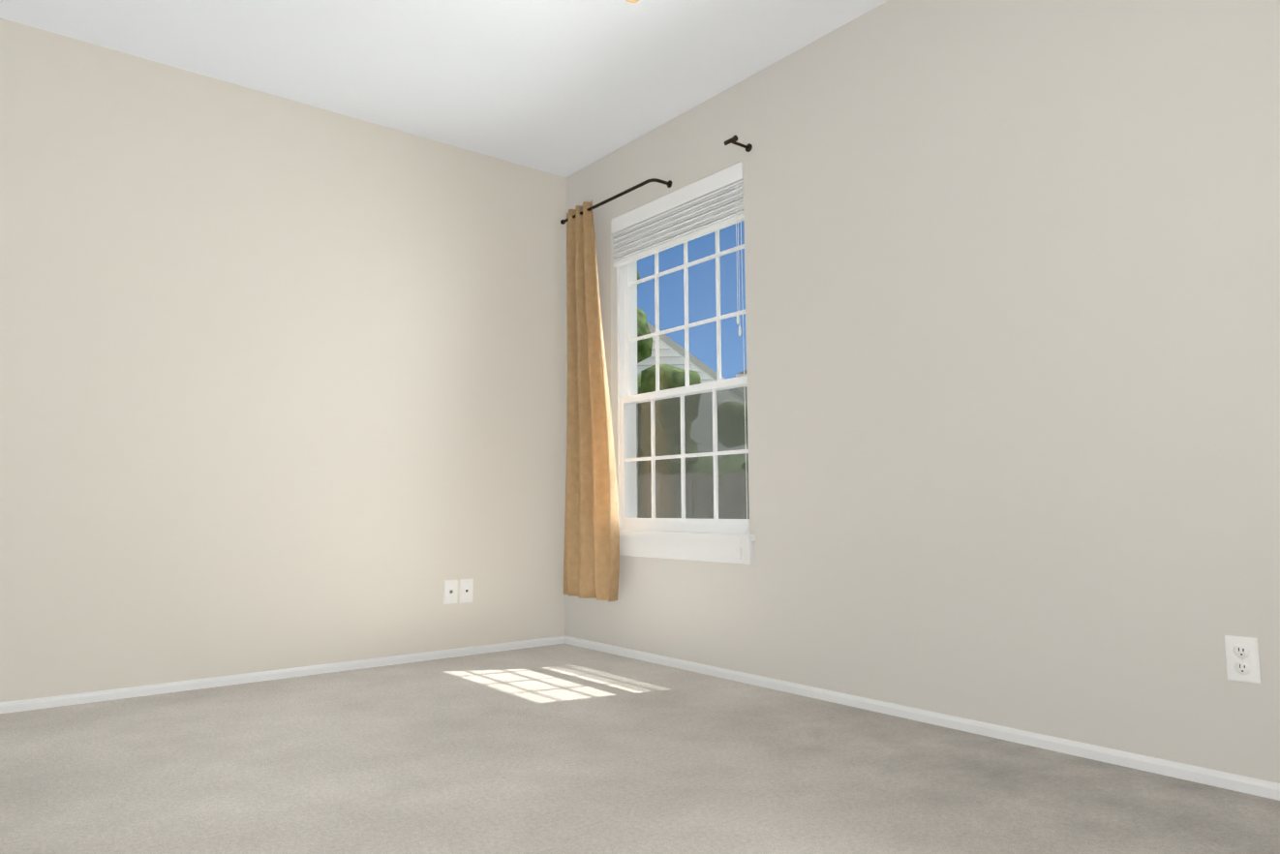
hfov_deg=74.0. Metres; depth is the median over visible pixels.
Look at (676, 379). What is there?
tree
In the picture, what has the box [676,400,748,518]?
tree
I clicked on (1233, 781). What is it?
baseboard
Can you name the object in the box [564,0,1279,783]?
wall
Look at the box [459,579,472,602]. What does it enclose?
phone jack
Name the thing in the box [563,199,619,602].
curtain
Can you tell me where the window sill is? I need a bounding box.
[619,530,755,564]
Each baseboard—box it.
[0,636,564,713]
[564,635,1279,800]
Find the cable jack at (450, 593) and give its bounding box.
[443,579,457,604]
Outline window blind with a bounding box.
[611,160,743,267]
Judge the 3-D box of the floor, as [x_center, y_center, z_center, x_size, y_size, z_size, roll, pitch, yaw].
[-0.310,0.928,1.882,3.240,0.120,4.210,4,-7,-38]
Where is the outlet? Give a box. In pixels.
[1224,635,1260,684]
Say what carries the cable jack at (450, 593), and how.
attached to the wall at (281, 383)
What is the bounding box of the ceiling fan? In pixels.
[625,0,639,2]
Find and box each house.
[637,322,748,518]
[735,369,747,395]
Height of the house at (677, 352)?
6.378 m
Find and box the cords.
[735,180,747,558]
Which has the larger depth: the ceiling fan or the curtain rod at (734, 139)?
the curtain rod at (734, 139)
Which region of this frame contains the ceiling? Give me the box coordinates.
[0,0,887,177]
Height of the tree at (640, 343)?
4.375 m
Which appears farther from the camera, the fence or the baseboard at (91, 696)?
the fence
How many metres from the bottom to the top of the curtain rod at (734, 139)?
0.034 m
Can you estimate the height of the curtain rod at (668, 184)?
0.034 m
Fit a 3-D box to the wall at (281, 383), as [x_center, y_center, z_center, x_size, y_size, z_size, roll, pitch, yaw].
[-1.580,-0.191,3.576,3.240,2.440,0.160,4,-7,-38]
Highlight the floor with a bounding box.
[0,642,1279,853]
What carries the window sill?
attached to the wall at (1012, 271)
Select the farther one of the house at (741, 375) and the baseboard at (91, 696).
the house at (741, 375)
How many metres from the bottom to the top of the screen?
0.618 m
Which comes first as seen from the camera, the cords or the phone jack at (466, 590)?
the cords
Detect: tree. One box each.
[637,270,653,363]
[637,364,700,518]
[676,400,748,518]
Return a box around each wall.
[0,17,565,702]
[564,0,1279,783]
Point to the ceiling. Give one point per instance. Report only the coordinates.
(564, 88)
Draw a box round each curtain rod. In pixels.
[560,178,671,224]
[724,135,752,152]
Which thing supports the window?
in the wall at (1012, 271)
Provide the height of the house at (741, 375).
8.010 m
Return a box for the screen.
[636,386,749,518]
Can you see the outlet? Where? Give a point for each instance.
(1242, 658)
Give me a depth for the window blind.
3.79 m
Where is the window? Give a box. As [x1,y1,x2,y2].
[617,223,749,533]
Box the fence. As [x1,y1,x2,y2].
[638,472,749,534]

